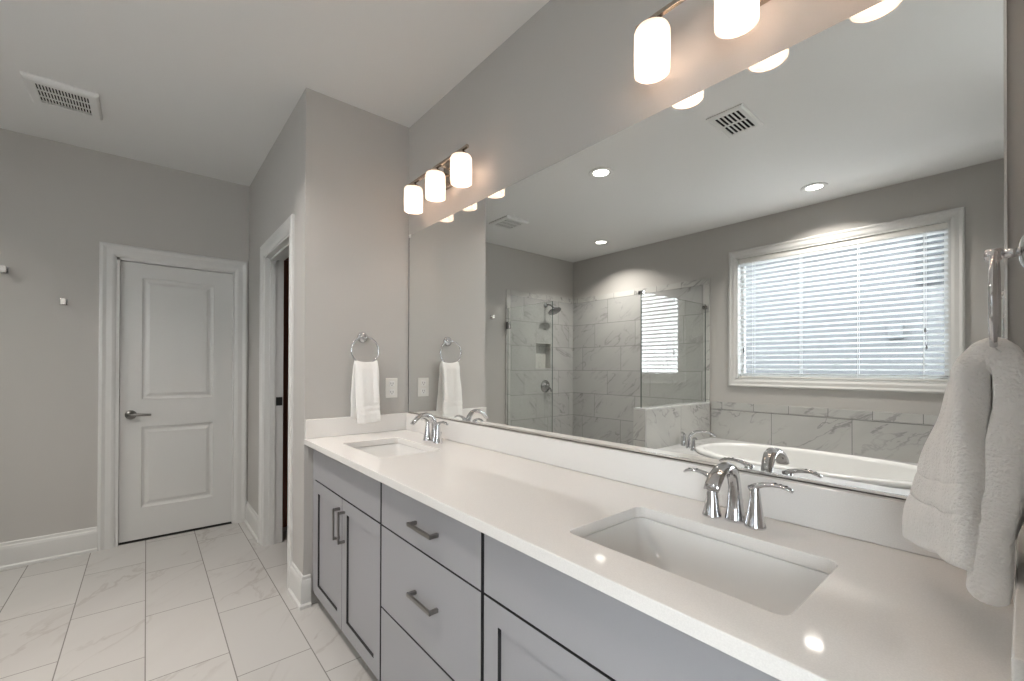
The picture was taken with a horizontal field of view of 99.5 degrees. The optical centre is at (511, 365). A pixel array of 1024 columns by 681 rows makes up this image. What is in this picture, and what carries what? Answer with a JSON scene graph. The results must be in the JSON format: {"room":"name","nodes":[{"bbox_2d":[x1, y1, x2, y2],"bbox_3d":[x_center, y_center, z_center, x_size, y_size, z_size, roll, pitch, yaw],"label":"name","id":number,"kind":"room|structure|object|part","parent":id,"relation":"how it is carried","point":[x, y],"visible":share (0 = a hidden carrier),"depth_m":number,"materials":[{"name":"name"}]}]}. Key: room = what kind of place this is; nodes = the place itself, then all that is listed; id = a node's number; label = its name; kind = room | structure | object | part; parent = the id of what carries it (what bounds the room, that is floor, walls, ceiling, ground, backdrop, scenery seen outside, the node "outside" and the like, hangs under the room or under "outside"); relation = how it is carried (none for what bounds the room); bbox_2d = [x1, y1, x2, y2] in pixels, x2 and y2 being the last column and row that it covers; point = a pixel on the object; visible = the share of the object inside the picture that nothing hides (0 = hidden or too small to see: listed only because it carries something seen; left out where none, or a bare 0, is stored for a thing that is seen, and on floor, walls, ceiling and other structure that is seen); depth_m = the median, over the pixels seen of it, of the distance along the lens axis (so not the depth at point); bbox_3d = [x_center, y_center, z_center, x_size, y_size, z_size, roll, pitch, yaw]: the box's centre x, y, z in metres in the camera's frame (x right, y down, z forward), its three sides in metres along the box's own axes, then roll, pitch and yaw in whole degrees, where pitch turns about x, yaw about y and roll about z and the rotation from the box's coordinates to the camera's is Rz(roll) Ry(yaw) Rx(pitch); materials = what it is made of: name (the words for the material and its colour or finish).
{"room":"bathroom","nodes":[
{"label":"bathroom","id":0,"kind":"room"},
{"bbox_2d":[0,128,248,542],"bbox_3d":[-2.614,-0.097,3.248,4.670,2.740,0.120,0,0,-40],"label":"wall","id":1,"kind":"structure","parent":0,"point":[58,200],"depth_m":2.87,"materials":[{"name":"paint"}]},
{"bbox_2d":[0,265,8,273],"bbox_3d":[-3.148,-0.593,2.687,0.036,0.044,0.052,0,0,-40],"label":"robe hook","id":2,"kind":"object","parent":1,"relation":"attached to","point":[3,269],"visible":1,"depth_m":2.67,"materials":[{"name":"metal"}]},
{"bbox_2d":[0,526,96,570],"bbox_3d":[-3.081,1.186,2.757,0.647,0.165,0.024,0,0,-40],"label":"baseboard","id":3,"kind":"structure","parent":1,"relation":"attached to","point":[33,550],"depth_m":2.81,"materials":[{"name":"white paint"}]},
{"bbox_2d":[60,298,67,305],"bbox_3d":[-2.950,-0.417,2.853,0.036,0.044,0.052,0,0,-40],"label":"robe hook","id":4,"kind":"object","parent":1,"relation":"attached to","point":[63,301],"visible":1,"depth_m":2.84,"materials":[{"name":"silver metal"}]},
{"bbox_2d":[97,241,247,550],"bbox_3d":[-2.535,0.214,3.300,0.882,2.118,0.140,0,0,-40],"label":"trim","id":5,"kind":"structure","parent":1,"relation":"attached to","point":[111,255],"depth_m":3.04,"materials":[{"name":"white paint"}]},
{"bbox_2d":[119,261,232,542],"bbox_3d":[-2.507,0.262,3.279,0.682,1.995,0.100,0,0,-40],"label":"door","id":6,"kind":"structure","parent":1,"relation":"in","point":[176,324],"depth_m":3.27,"materials":[{"name":"white paint"}]},
{"bbox_3d":[-2.713,0.356,3.087,0.066,0.066,0.052,0,0,-40],"label":"handle","id":7,"kind":"part","parent":6,"relation":"part of","materials":[{"name":"silver metal"}]},
{"bbox_3d":[-2.658,0.356,3.100,0.125,0.022,0.020,0,0,-40],"label":"lever","id":8,"kind":"part","parent":6,"relation":"part of","materials":[{"name":"silver metal"}]},
{"bbox_2d":[0,523,378,680],"bbox_3d":[-1.290,1.318,1.640,4.700,0.100,4.440,0,0,-40],"label":"floor","id":9,"kind":"structure","parent":0,"point":[213,603],"depth_m":2.16,"materials":[{"name":"tile"}]},
{"bbox_2d":[118,522,230,544],"bbox_3d":[-2.548,1.271,3.313,0.678,0.004,0.100,0,0,-40],"label":"threshold","id":10,"kind":"object","parent":9,"relation":"on","point":[215,525],"depth_m":3.27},
{"bbox_2d":[313,449,382,680],"bbox_3d":[-0.581,0.847,2.134,0.578,0.852,0.884,0,0,-40],"label":"vanity cabinet","id":11,"kind":"object","parent":9,"relation":"on","point":[347,502],"visible":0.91,"depth_m":1.89,"materials":[{"name":"grey paint"}]},
{"bbox_3d":[-0.894,0.899,2.120,0.019,0.591,0.416,0,0,-40],"label":"door","id":12,"kind":"part","parent":11,"relation":"part of","materials":[{"name":"grey paint"}]},
{"bbox_3d":[-0.798,0.720,1.969,0.033,0.142,0.012,0,0,-40],"label":"pull handle","id":13,"kind":"part","parent":11,"relation":"part of","materials":[{"name":"silver metal"}]},
{"bbox_3d":[-0.756,0.720,1.920,0.033,0.142,0.012,0,0,-40],"label":"pull handle","id":14,"kind":"part","parent":11,"relation":"part of","materials":[{"name":"silver metal"}]},
{"bbox_3d":[-0.624,0.898,1.800,0.019,0.591,0.416,0,0,-40],"label":"door","id":15,"kind":"part","parent":11,"relation":"part of","materials":[{"name":"grey paint"}]},
{"bbox_2d":[381,483,485,680],"bbox_3d":[-0.088,0.845,1.548,0.578,0.852,0.643,0,0,-40],"label":"base cabinet","id":16,"kind":"object","parent":9,"relation":"on","point":[432,562],"visible":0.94,"depth_m":1.35,"materials":[{"name":"grey paint"}]},
{"bbox_3d":[-0.280,1.050,1.389,0.019,0.284,0.632,0,0,-40],"label":"drawer","id":17,"kind":"part","parent":16,"relation":"part of","materials":[{"name":"grey paint"}]},
{"bbox_3d":[-0.282,0.742,1.357,0.033,0.014,0.150,0,0,-40],"label":"pull handle","id":18,"kind":"part","parent":16,"relation":"part of","materials":[{"name":"silver metal"}]},
{"bbox_3d":[-0.282,0.515,1.358,0.033,0.014,0.150,0,0,-40],"label":"pull handle","id":19,"kind":"part","parent":16,"relation":"part of","materials":[{"name":"silver metal"}]},
{"bbox_3d":[-0.278,0.507,1.392,0.019,0.176,0.632,0,0,-40],"label":"drawer","id":20,"kind":"part","parent":16,"relation":"part of","materials":[{"name":"grey paint"}]},
{"bbox_2d":[484,534,779,680],"bbox_3d":[0.412,0.844,0.954,0.578,0.852,0.906,0,0,-40],"label":"vanity cabinet","id":21,"kind":"object","parent":9,"relation":"on","point":[542,623],"visible":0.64,"depth_m":0.91,"materials":[{"name":"grey paint"}]},
{"bbox_3d":[0.072,0.896,0.974,0.019,0.591,0.430,0,0,-40],"label":"door","id":22,"kind":"part","parent":21,"relation":"part of","materials":[{"name":"grey paint"}]},
{"bbox_2d":[304,429,1014,680],"bbox_3d":[-0.076,0.402,1.531,0.589,0.030,2.462,0,0,-40],"label":"countertop","id":23,"kind":"structure","parent":21,"relation":"on","point":[881,613],"depth_m":0.81,"materials":[{"name":"white stone"}]},
{"bbox_2d":[305,412,406,438],"bbox_3d":[-0.861,0.339,2.466,0.587,0.100,0.020,0,0,-40],"label":"side splash","id":24,"kind":"object","parent":23,"relation":"on","point":[337,426],"visible":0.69,"depth_m":2.41,"materials":[{"name":"white stone"}]},
{"bbox_2d":[356,443,426,457],"bbox_3d":[-0.582,0.486,2.073,0.349,0.134,0.516,0,0,-40],"label":"sink","id":25,"kind":"object","parent":23,"relation":"in","point":[393,449],"visible":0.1,"depth_m":2.28,"materials":[{"name":"white ceramic"}]},
{"bbox_2d":[410,412,448,443],"bbox_3d":[-0.401,0.314,2.211,0.196,0.151,0.197,0,0,4],"label":"faucet","id":26,"kind":"object","parent":23,"relation":"on","point":[434,436],"visible":1,"depth_m":2.18,"materials":[{"name":"silver metal"}]},
{"bbox_3d":[-0.435,0.314,2.180,0.158,0.151,0.049,0,0,-40],"label":"spout","id":27,"kind":"part","parent":26,"relation":"part of","materials":[{"name":"silver metal"}]},
{"bbox_3d":[-0.455,0.293,2.273,0.021,0.029,0.096,0,0,-34],"label":"lever","id":28,"kind":"part","parent":26,"relation":"part of","materials":[{"name":"silver metal"}]},
{"bbox_3d":[-0.437,0.340,2.246,0.047,0.100,0.047,0,0,-40],"label":"handle","id":29,"kind":"part","parent":26,"relation":"part of","materials":[{"name":"silver metal"}]},
{"bbox_3d":[-0.370,0.340,2.167,0.047,0.100,0.047,0,0,-40],"label":"handle","id":30,"kind":"part","parent":26,"relation":"part of","materials":[{"name":"silver metal"}]},
{"bbox_3d":[-0.347,0.292,2.145,0.096,0.029,0.021,0,0,44],"label":"lever","id":31,"kind":"part","parent":26,"relation":"part of","materials":[{"name":"silver metal"}]},
{"bbox_2d":[582,517,829,614],"bbox_3d":[0.384,0.483,0.927,0.349,0.134,0.509,0,0,-40],"label":"sink","id":32,"kind":"object","parent":23,"relation":"in","point":[769,583],"visible":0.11,"depth_m":1.03,"materials":[{"name":"white ceramic"}]},
{"bbox_2d":[683,462,794,530],"bbox_3d":[0.551,0.311,1.082,0.196,0.151,0.197,0,0,4],"label":"faucet","id":33,"kind":"object","parent":23,"relation":"on","point":[754,520],"visible":1,"depth_m":1.05,"materials":[{"name":"silver metal"}]},
{"bbox_3d":[0.497,0.290,1.143,0.021,0.029,0.096,0,0,-34],"label":"lever","id":34,"kind":"part","parent":33,"relation":"part of","materials":[{"name":"silver metal"}]},
{"bbox_3d":[0.515,0.337,1.117,0.047,0.100,0.047,0,0,-40],"label":"handle","id":35,"kind":"part","parent":33,"relation":"part of","materials":[{"name":"silver metal"}]},
{"bbox_3d":[0.516,0.311,1.050,0.158,0.151,0.049,0,0,-40],"label":"spout","id":36,"kind":"part","parent":33,"relation":"part of","materials":[{"name":"silver metal"}]},
{"bbox_3d":[0.582,0.337,1.037,0.047,0.100,0.047,0,0,-40],"label":"handle","id":37,"kind":"part","parent":33,"relation":"part of","materials":[{"name":"silver metal"}]},
{"bbox_3d":[0.605,0.289,1.015,0.096,0.029,0.021,0,0,44],"label":"lever","id":38,"kind":"part","parent":33,"relation":"part of","materials":[{"name":"silver metal"}]},
{"bbox_2d":[1011,523,1023,680],"bbox_3d":[0.714,0.334,0.600,0.584,0.100,0.022,0,0,-40],"label":"side splash","id":39,"kind":"object","parent":23,"relation":"on","point":[1017,653],"visible":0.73,"depth_m":0.48,"materials":[{"name":"white stone"}]},
{"bbox_2d":[0,0,549,185],"bbox_3d":[-0.116,-1.525,0.273,4.700,0.100,8.055,0,0,-40],"label":"ceiling","id":40,"kind":"structure","parent":0,"point":[208,88],"depth_m":2.10,"materials":[{"name":"paint"}]},
{"bbox_2d":[20,71,102,119],"bbox_3d":[-2.449,-1.460,2.377,0.288,0.022,0.300,0,0,-40],"label":"ceiling vent","id":41,"kind":"object","parent":40,"relation":"in","point":[43,91],"visible":1,"depth_m":2.35,"materials":[{"name":"white metal"}]},
{"bbox_2d":[34,83,92,115],"bbox_3d":[-2.449,-1.453,2.377,0.210,0.004,0.226,0,0,-40],"label":"grille","id":42,"kind":"object","parent":41,"relation":"attached to","point":[44,94],"depth_m":2.38,"materials":[{"name":"white metal"}]},
{"bbox_2d":[282,257,288,526],"bbox_3d":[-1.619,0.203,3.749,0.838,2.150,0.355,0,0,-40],"label":"door","id":43,"kind":"structure","parent":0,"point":[286,262],"depth_m":3.41,"materials":[{"name":"black wood"}]},
{"bbox_2d":[247,88,408,603],"bbox_3d":[-1.399,-0.094,3.111,0.595,2.740,1.655,0,0,-40],"label":"wall","id":44,"kind":"structure","parent":0,"point":[341,169],"depth_m":2.45,"materials":[{"name":"paint"}]},
{"bbox_2d":[244,501,257,542],"bbox_3d":[-1.994,1.192,3.326,0.024,0.165,0.555,0,0,-40],"label":"baseboard","id":45,"kind":"structure","parent":44,"relation":"attached to","point":[251,521],"depth_m":3.31,"materials":[{"name":"white paint"}]},
{"bbox_2d":[258,214,293,587],"bbox_3d":[-1.483,0.210,2.823,0.138,2.128,0.881,0,0,-40],"label":"trim","id":46,"kind":"structure","parent":44,"relation":"attached to","point":[279,246],"depth_m":3.07,"materials":[{"name":"white paint"}]},
{"bbox_3d":[-1.670,0.260,3.111,0.040,0.060,0.002,0,0,-40],"label":"strike plate","id":47,"kind":"part","parent":46,"relation":"part of","materials":[{"name":"black metal"}]},
{"bbox_2d":[288,561,311,610],"bbox_3d":[-1.157,1.190,2.360,0.059,0.165,0.248,0,0,-40],"label":"baseboard","id":48,"kind":"structure","parent":44,"relation":"attached to","point":[299,589],"depth_m":2.29,"materials":[{"name":"white paint"}]},
{"bbox_2d":[351,332,378,361],"bbox_3d":[-0.841,-0.094,2.465,0.164,0.188,0.052,0,0,-40],"label":"towel ring","id":49,"kind":"object","parent":44,"relation":"attached to","point":[362,337],"visible":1,"depth_m":2.47,"materials":[{"name":"silver metal"}]},
{"bbox_2d":[351,360,380,423],"bbox_3d":[-0.815,0.149,2.450,0.168,0.354,0.090,0,0,-40],"label":"hand towel","id":50,"kind":"object","parent":49,"relation":"hanging from","point":[365,398],"visible":1,"depth_m":2.42,"materials":[{"name":"white fabric"}]},
{"bbox_2d":[385,378,397,397],"bbox_3d":[-0.720,0.137,2.595,0.076,0.118,0.009,0,0,-40],"label":"wall outlet","id":51,"kind":"object","parent":44,"relation":"attached to","point":[390,383],"visible":1,"depth_m":2.59,"materials":[{"name":"white plastic"}]},
{"bbox_2d":[389,389,393,394],"bbox_3d":[-0.718,0.162,2.592,0.034,0.034,0.004,0,0,-40],"label":"receptacle","id":52,"kind":"object","parent":51,"relation":"attached to","point":[391,391],"depth_m":2.59,"materials":[{"name":"white plastic"}]},
{"bbox_2d":[389,381,394,386],"bbox_3d":[-0.718,0.112,2.593,0.034,0.034,0.004,0,0,-40],"label":"receptacle","id":53,"kind":"object","parent":51,"relation":"attached to","point":[391,383],"depth_m":2.59,"materials":[{"name":"white plastic"}]},
{"bbox_2d":[409,0,1023,351],"bbox_3d":[0.204,-0.096,1.764,0.120,2.740,2.700,0,0,-40],"label":"wall","id":54,"kind":"structure","parent":0,"point":[563,83],"depth_m":1.58,"materials":[{"name":"paint"}]},
{"bbox_2d":[404,144,471,213],"bbox_3d":[-0.372,-0.970,2.243,0.154,0.235,0.584,0,0,-40],"label":"vanity light","id":55,"kind":"object","parent":54,"relation":"attached to","point":[457,166],"visible":1,"depth_m":2.18,"materials":[{"name":"white glass"}]},
{"bbox_3d":[-0.546,-0.918,2.407,0.101,0.132,0.101,0,0,-40],"label":"lamp shade","id":56,"kind":"part","parent":55,"relation":"part of","materials":[{"name":"white glass"}]},
{"bbox_3d":[-0.393,-0.919,2.225,0.101,0.132,0.101,0,0,-40],"label":"lamp shade","id":57,"kind":"part","parent":55,"relation":"part of","materials":[{"name":"white glass"}]},
{"bbox_3d":[-0.239,-0.919,2.043,0.101,0.132,0.101,0,0,-40],"label":"lamp shade","id":58,"kind":"part","parent":55,"relation":"part of","materials":[{"name":"white glass"}]},
{"bbox_2d":[634,0,770,83],"bbox_3d":[0.585,-0.973,1.107,0.154,0.235,0.584,0,0,-40],"label":"vanity light","id":59,"kind":"object","parent":54,"relation":"attached to","point":[732,18],"visible":1,"depth_m":1.22,"materials":[{"name":"white glass"}]},
{"bbox_3d":[0.411,-0.921,1.272,0.101,0.132,0.101,0,0,-40],"label":"lamp shade","id":60,"kind":"part","parent":59,"relation":"part of","materials":[{"name":"white glass"}]},
{"bbox_3d":[0.564,-0.922,1.089,0.101,0.132,0.101,0,0,-40],"label":"lamp shade","id":61,"kind":"part","parent":59,"relation":"part of","materials":[{"name":"white glass"}]},
{"bbox_2d":[408,0,1007,500],"bbox_3d":[0.145,-0.256,1.736,0.008,1.088,2.421,0,0,-40],"label":"wall mirror","id":62,"kind":"object","parent":54,"relation":"attached to","point":[779,269],"visible":0.89,"depth_m":1.14,"materials":[{"name":"silver mirror"}]},
{"bbox_2d":[406,413,1017,577],"bbox_3d":[0.144,0.339,1.717,0.024,0.100,2.419,0,0,-40],"label":"backsplash","id":63,"kind":"structure","parent":54,"relation":"attached to","point":[875,519],"depth_m":1.24,"materials":[{"name":"white stone"}]},
{"bbox_3d":[-0.294,-0.109,-0.341,3.354,2.740,0.120,0,0,-40],"label":"wall","id":64,"kind":"structure","parent":0,"visible":0},
{"bbox_2d":[984,235,1023,347],"bbox_3d":[0.724,-0.099,0.629,0.164,0.188,0.053,0,0,-40],"label":"towel ring","id":65,"kind":"object","parent":64,"relation":"attached to","point":[993,256],"visible":0.87,"depth_m":0.61,"materials":[{"name":"silver metal"}]},
{"bbox_2d":[902,337,1023,606],"bbox_3d":[0.711,0.142,0.662,0.123,0.363,0.232,0,0,26],"label":"hand towel","id":66,"kind":"object","parent":65,"relation":"hanging from","point":[964,505],"visible":1,"depth_m":0.60,"materials":[{"name":"white fabric"}]},
{"bbox_3d":[0.720,-0.163,0.634,0.019,0.019,0.041,0,0,-40],"label":"post","id":67,"kind":"part","parent":65,"relation":"part of","materials":[{"name":"silver metal"}]}
]}

